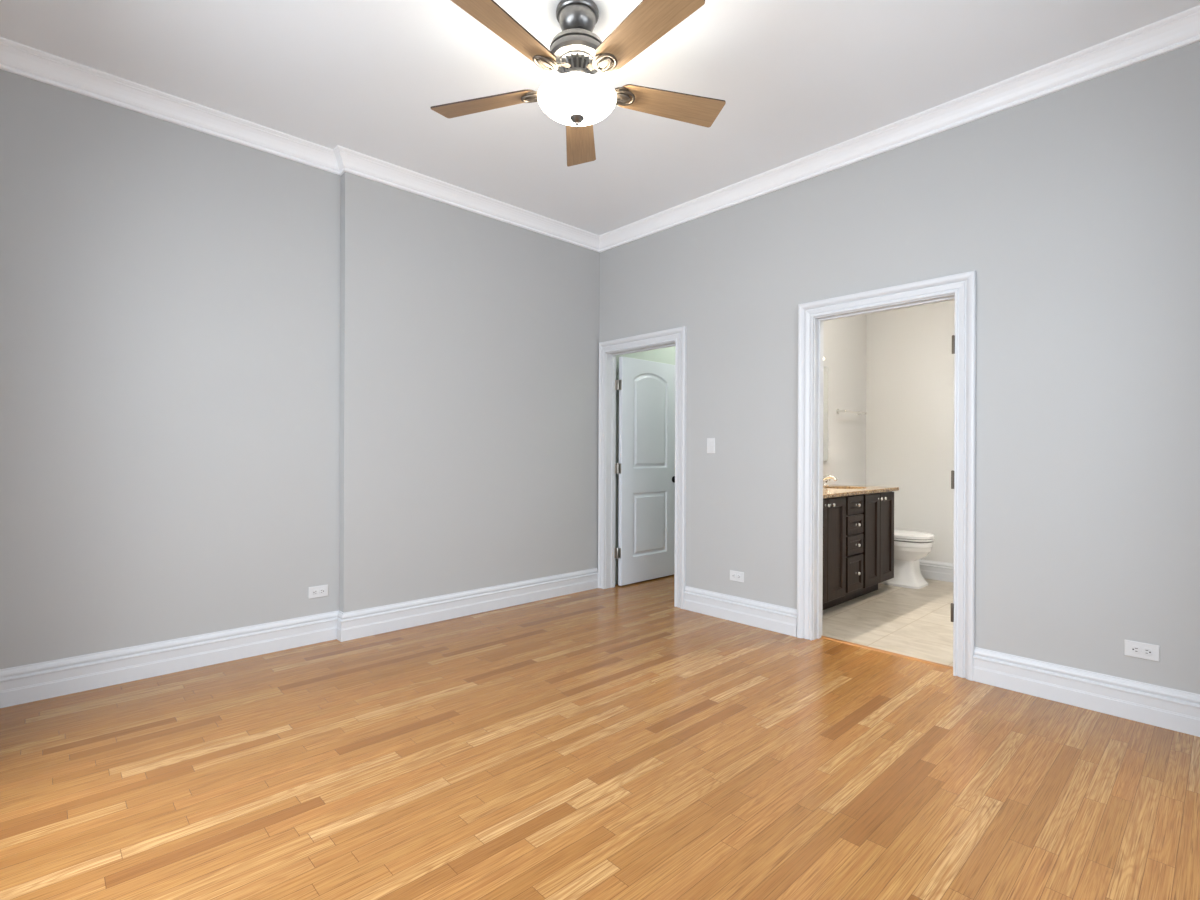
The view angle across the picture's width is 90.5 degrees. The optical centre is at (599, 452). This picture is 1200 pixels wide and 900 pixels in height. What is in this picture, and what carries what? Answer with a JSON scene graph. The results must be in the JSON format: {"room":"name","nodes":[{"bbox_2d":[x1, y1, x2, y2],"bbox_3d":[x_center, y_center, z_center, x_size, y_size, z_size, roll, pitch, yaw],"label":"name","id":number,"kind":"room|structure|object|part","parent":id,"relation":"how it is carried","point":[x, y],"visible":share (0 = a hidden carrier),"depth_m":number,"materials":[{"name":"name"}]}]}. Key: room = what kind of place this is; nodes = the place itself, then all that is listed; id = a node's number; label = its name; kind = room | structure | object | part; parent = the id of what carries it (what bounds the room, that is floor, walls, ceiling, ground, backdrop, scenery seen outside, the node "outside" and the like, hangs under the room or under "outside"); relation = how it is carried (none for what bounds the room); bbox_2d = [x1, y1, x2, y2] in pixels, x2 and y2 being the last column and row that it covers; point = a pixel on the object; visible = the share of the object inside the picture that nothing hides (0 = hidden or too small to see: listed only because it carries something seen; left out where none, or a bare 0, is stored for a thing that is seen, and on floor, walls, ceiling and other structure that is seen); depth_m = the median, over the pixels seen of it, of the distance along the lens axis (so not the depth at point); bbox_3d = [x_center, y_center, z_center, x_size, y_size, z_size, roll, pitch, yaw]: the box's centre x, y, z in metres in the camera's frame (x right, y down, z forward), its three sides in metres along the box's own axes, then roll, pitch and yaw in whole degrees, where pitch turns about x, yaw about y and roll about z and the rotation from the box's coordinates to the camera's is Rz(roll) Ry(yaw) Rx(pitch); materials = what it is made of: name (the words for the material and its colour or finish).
{"room":"empty bedroom","nodes":[
{"label":"empty bedroom","id":0,"kind":"room"},
{"bbox_2d":[0,69,340,668],"bbox_3d":[-2.467,-0.354,3.226,1.986,3.088,0.204,0,0,-43],"label":"wall","id":1,"kind":"structure","parent":0,"point":[170,292],"depth_m":3.17,"materials":[{"name":"grey paint"}]},
{"bbox_2d":[0,568,597,707],"bbox_3d":[-1.497,1.107,3.934,3.979,0.174,0.100,0,0,-43],"label":"baseboard","id":2,"kind":"structure","parent":1,"relation":"attached to","point":[59,677],"depth_m":3.48,"materials":[{"name":"white paint"}]},
{"bbox_2d":[308,585,327,598],"bbox_3d":[-1.769,0.877,3.739,0.118,0.072,0.010,0,0,-43],"label":"electrical outlet","id":3,"kind":"object","parent":1,"relation":"attached to","point":[316,591],"visible":1,"depth_m":3.73,"materials":[{"name":"white plastic"}]},
{"bbox_2d":[339,172,674,612],"bbox_3d":[-0.263,-0.345,5.224,3.964,3.088,0.310,0,0,-43],"label":"wall","id":4,"kind":"structure","parent":0,"point":[469,341],"depth_m":4.34,"materials":[{"name":"grey paint"}]},
{"bbox_2d":[0,5,1199,252],"bbox_3d":[-0.082,-1.831,2.456,4.000,0.115,4.176,0,0,-43],"label":"crown molding","id":5,"kind":"structure","parent":4,"relation":"attached to","point":[1181,29],"depth_m":3.34,"materials":[{"name":"white paint"}]},
{"bbox_2d":[0,574,1199,899],"bbox_3d":[0.816,1.253,3.327,6.920,0.100,4.600,0,0,-43],"label":"floor","id":6,"kind":"structure","parent":0,"point":[598,743],"depth_m":2.22,"materials":[{"name":"brown wood"}]},
{"bbox_2d":[822,491,893,610],"bbox_3d":[1.839,0.771,4.888,1.574,0.872,0.594,0,0,-43],"label":"vanity cabinet","id":7,"kind":"object","parent":6,"relation":"on","point":[858,530],"visible":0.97,"depth_m":4.73,"materials":[{"name":"brown wood"}]},
{"bbox_3d":[1.555,0.723,4.276,0.302,0.757,0.021,0,0,-43],"label":"cabinet door","id":8,"kind":"part","parent":7,"relation":"part of","materials":[{"name":"brown wood"}]},
{"bbox_3d":[1.778,0.724,4.484,0.300,0.757,0.021,0,0,-43],"label":"cabinet door","id":9,"kind":"part","parent":7,"relation":"part of","materials":[{"name":"brown wood"}]},
{"bbox_3d":[2.012,0.955,4.706,0.286,0.270,0.021,0,0,-43],"label":"drawer","id":10,"kind":"part","parent":7,"relation":"part of","materials":[{"name":"brown wood"}]},
{"bbox_3d":[2.013,0.732,4.706,0.286,0.149,0.021,0,0,-43],"label":"drawer","id":11,"kind":"part","parent":7,"relation":"part of","materials":[{"name":"brown wood"}]},
{"bbox_3d":[2.014,0.572,4.706,0.286,0.143,0.021,0,0,-43],"label":"drawer","id":12,"kind":"part","parent":7,"relation":"part of","materials":[{"name":"brown wood"}]},
{"bbox_3d":[2.014,0.416,4.706,0.286,0.140,0.021,0,0,-43],"label":"drawer","id":13,"kind":"part","parent":7,"relation":"part of","materials":[{"name":"brown wood"}]},
{"bbox_2d":[823,484,898,498],"bbox_3d":[1.840,0.320,4.894,1.614,0.030,0.586,0,0,-43],"label":"countertop","id":14,"kind":"structure","parent":7,"relation":"on","point":[831,491],"depth_m":4.88,"materials":[{"name":"brown stone"}]},
{"bbox_2d":[823,475,837,486],"bbox_3d":[2.018,0.249,5.279,0.228,0.114,0.183,0,0,-43],"label":"faucet","id":15,"kind":"object","parent":14,"relation":"on","point":[826,478],"visible":0.42,"depth_m":5.28,"materials":[{"name":"silver metal"}]},
{"bbox_3d":[2.248,0.726,4.927,0.296,0.757,0.021,0,0,-43],"label":"cabinet door","id":16,"kind":"part","parent":7,"relation":"part of","materials":[{"name":"brown wood"}]},
{"bbox_3d":[2.469,0.726,5.134,0.302,0.757,0.021,0,0,-43],"label":"cabinet door","id":17,"kind":"part","parent":7,"relation":"part of","materials":[{"name":"brown wood"}]},
{"bbox_2d":[821,636,952,668],"bbox_3d":[1.718,1.204,3.595,0.038,0.006,0.801,0,0,-43],"label":"trim","id":18,"kind":"structure","parent":6,"relation":"on","point":[825,637],"depth_m":3.57,"materials":[{"name":"brown wood"}]},
{"bbox_2d":[879,529,934,588],"bbox_3d":[2.703,0.825,5.570,0.452,0.772,0.768,0,0,-43],"label":"toilet","id":19,"kind":"object","parent":6,"relation":"on","point":[909,546],"visible":0.42,"depth_m":5.33,"materials":[{"name":"white ceramic"}]},
{"bbox_3d":[2.770,0.785,5.499,0.378,0.016,0.572,0,0,-43],"label":"seat","id":20,"kind":"part","parent":19,"relation":"part of","materials":[{"name":"white plastic"}]},
{"bbox_3d":[2.770,0.754,5.499,0.380,0.038,0.572,0,0,-43],"label":"lid","id":21,"kind":"part","parent":19,"relation":"part of","materials":[{"name":"white ceramic"}]},
{"bbox_2d":[0,0,1199,234],"bbox_3d":[-0.119,-1.938,2.437,4.320,0.100,4.600,0,0,-43],"label":"ceiling","id":22,"kind":"structure","parent":0,"point":[796,79],"depth_m":2.92,"materials":[{"name":"paint"}]},
{"bbox_2d":[430,0,725,166],"bbox_3d":[-0.092,-1.643,2.518,1.326,0.490,1.312,0,0,-43],"label":"ceiling fan","id":23,"kind":"object","parent":22,"relation":"hanging from","point":[578,99],"visible":1,"depth_m":2.47,"materials":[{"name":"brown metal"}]},
{"bbox_3d":[-0.510,-1.571,2.682,0.495,0.043,0.157,0,0,18],"label":"blade","id":24,"kind":"part","parent":23,"relation":"part of","materials":[{"name":"brown wood"}]},
{"bbox_3d":[-0.351,-1.571,2.199,0.157,0.043,0.495,0,0,36],"label":"blade","id":25,"kind":"part","parent":23,"relation":"part of","materials":[{"name":"brown wood"}]},
{"bbox_3d":[-0.098,-1.477,2.550,0.338,0.091,0.338,0,0,-43],"label":"lamp shade","id":26,"kind":"part","parent":23,"relation":"part of","materials":[{"name":"white glass"}]},
{"bbox_3d":[-0.100,-1.570,2.983,0.157,0.043,0.495,0,0,0],"label":"blade","id":27,"kind":"part","parent":23,"relation":"part of","materials":[{"name":"brown wood"}]},
{"bbox_3d":[0.158,-1.569,2.202,0.157,0.043,0.495,0,0,-36],"label":"blade","id":28,"kind":"part","parent":23,"relation":"part of","materials":[{"name":"brown wood"}]},
{"bbox_3d":[0.313,-1.568,2.686,0.495,0.043,0.157,0,0,-18],"label":"blade","id":29,"kind":"part","parent":23,"relation":"part of","materials":[{"name":"brown wood"}]},
{"bbox_2d":[823,314,866,485],"bbox_3d":[1.863,-0.337,5.374,2.600,3.088,0.082,0,0,-43],"label":"wall","id":30,"kind":"structure","parent":0,"point":[844,338],"depth_m":5.85,"materials":[{"name":"beige paint"}]},
{"bbox_2d":[823,366,827,460],"bbox_3d":[1.609,-0.356,5.063,1.400,0.872,0.021,0,0,-43],"label":"mirror","id":31,"kind":"object","parent":30,"relation":"attached to","point":[825,369],"visible":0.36,"depth_m":5.49,"materials":[{"name":"clear glass"}]},
{"bbox_2d":[836,409,866,415],"bbox_3d":[2.474,-0.389,5.830,0.513,0.048,0.090,0,0,-43],"label":"towel bar","id":32,"kind":"object","parent":30,"relation":"attached to","point":[859,413],"visible":1,"depth_m":5.75,"materials":[{"name":"silver metal"}]},
{"bbox_2d":[599,41,1199,693],"bbox_3d":[1.412,-0.338,3.868,0.120,3.088,4.580,0,0,-43],"label":"wall","id":33,"kind":"structure","parent":0,"point":[1074,210],"depth_m":2.98,"materials":[{"name":"grey paint"}]},
{"bbox_2d":[598,326,686,608],"bbox_3d":[0.366,0.117,4.958,0.149,2.168,0.961,0,0,-43],"label":"hall doorway","id":34,"kind":"structure","parent":33,"relation":"in","point":[677,337],"depth_m":5.22,"materials":[{"name":"white paint"}]},
{"bbox_2d":[614,356,674,585],"bbox_3d":[0.456,0.170,5.524,0.819,2.040,0.106,0,0,-42],"label":"door","id":35,"kind":"structure","parent":34,"relation":"attached to","point":[645,468],"depth_m":5.51,"materials":[{"name":"white paint"}]},
{"bbox_2d":[707,438,714,452],"bbox_3d":[0.819,-0.048,4.402,0.012,0.114,0.072,0,0,-43],"label":"light switch","id":36,"kind":"object","parent":33,"relation":"attached to","point":[710,441],"visible":1,"depth_m":4.40,"materials":[{"name":"white plastic"}]},
{"bbox_2d":[730,570,743,582],"bbox_3d":[0.973,0.884,4.235,0.010,0.072,0.118,0,0,-43],"label":"electrical outlet","id":37,"kind":"object","parent":33,"relation":"attached to","point":[738,576],"visible":1,"depth_m":4.23,"materials":[{"name":"white plastic"}]},
{"bbox_2d":[684,586,796,636],"bbox_3d":[0.970,1.117,4.226,0.024,0.174,0.932,0,0,-43],"label":"baseboard","id":38,"kind":"structure","parent":33,"relation":"attached to","point":[776,618],"depth_m":4.18,"materials":[{"name":"white paint"}]},
{"bbox_2d":[797,270,975,680],"bbox_3d":[1.682,0.123,3.557,0.149,2.168,1.007,0,0,-43],"label":"bathroom doorway","id":39,"kind":"structure","parent":33,"relation":"in","point":[961,287],"depth_m":3.43,"materials":[{"name":"white paint"}]},
{"bbox_2d":[973,647,1199,736],"bbox_3d":[0.934,1.117,1.362,4.000,0.174,1.174,0,0,-43],"label":"baseboard","id":40,"kind":"structure","parent":33,"relation":"attached to","point":[1160,706],"depth_m":2.79,"materials":[{"name":"white paint"}]},
{"bbox_2d":[1124,640,1159,661],"bbox_3d":[2.437,0.893,2.677,0.010,0.072,0.118,0,0,-43],"label":"electrical outlet","id":41,"kind":"object","parent":33,"relation":"attached to","point":[1147,651],"visible":1,"depth_m":2.67,"materials":[{"name":"white plastic"}]},
{"bbox_2d":[1131,646,1139,653],"bbox_3d":[2.421,0.893,2.689,0.004,0.033,0.029,0,0,-43],"label":"receptacle","id":42,"kind":"object","parent":41,"relation":"attached to","point":[1134,649],"depth_m":2.69,"materials":[{"name":"white plastic"}]},
{"bbox_2d":[1143,648,1151,655],"bbox_3d":[2.448,0.893,2.660,0.004,0.033,0.029,0,0,-43],"label":"receptacle","id":43,"kind":"object","parent":41,"relation":"attached to","point":[1146,651],"depth_m":2.66,"materials":[{"name":"white plastic"}]},
{"bbox_2d":[866,300,954,562],"bbox_3d":[3.578,-0.330,5.359,0.120,3.088,2.288,0,0,-43],"label":"wall","id":44,"kind":"structure","parent":0,"point":[910,358],"depth_m":5.81,"materials":[{"name":"beige paint"}]},
{"bbox_2d":[919,559,952,581],"bbox_3d":[2.625,1.124,4.469,2.480,0.174,2.288,0,0,-43],"label":"baseboard","id":45,"kind":"structure","parent":44,"relation":"attached to","point":[935,570],"depth_m":5.64,"materials":[{"name":"white paint"}]}
]}

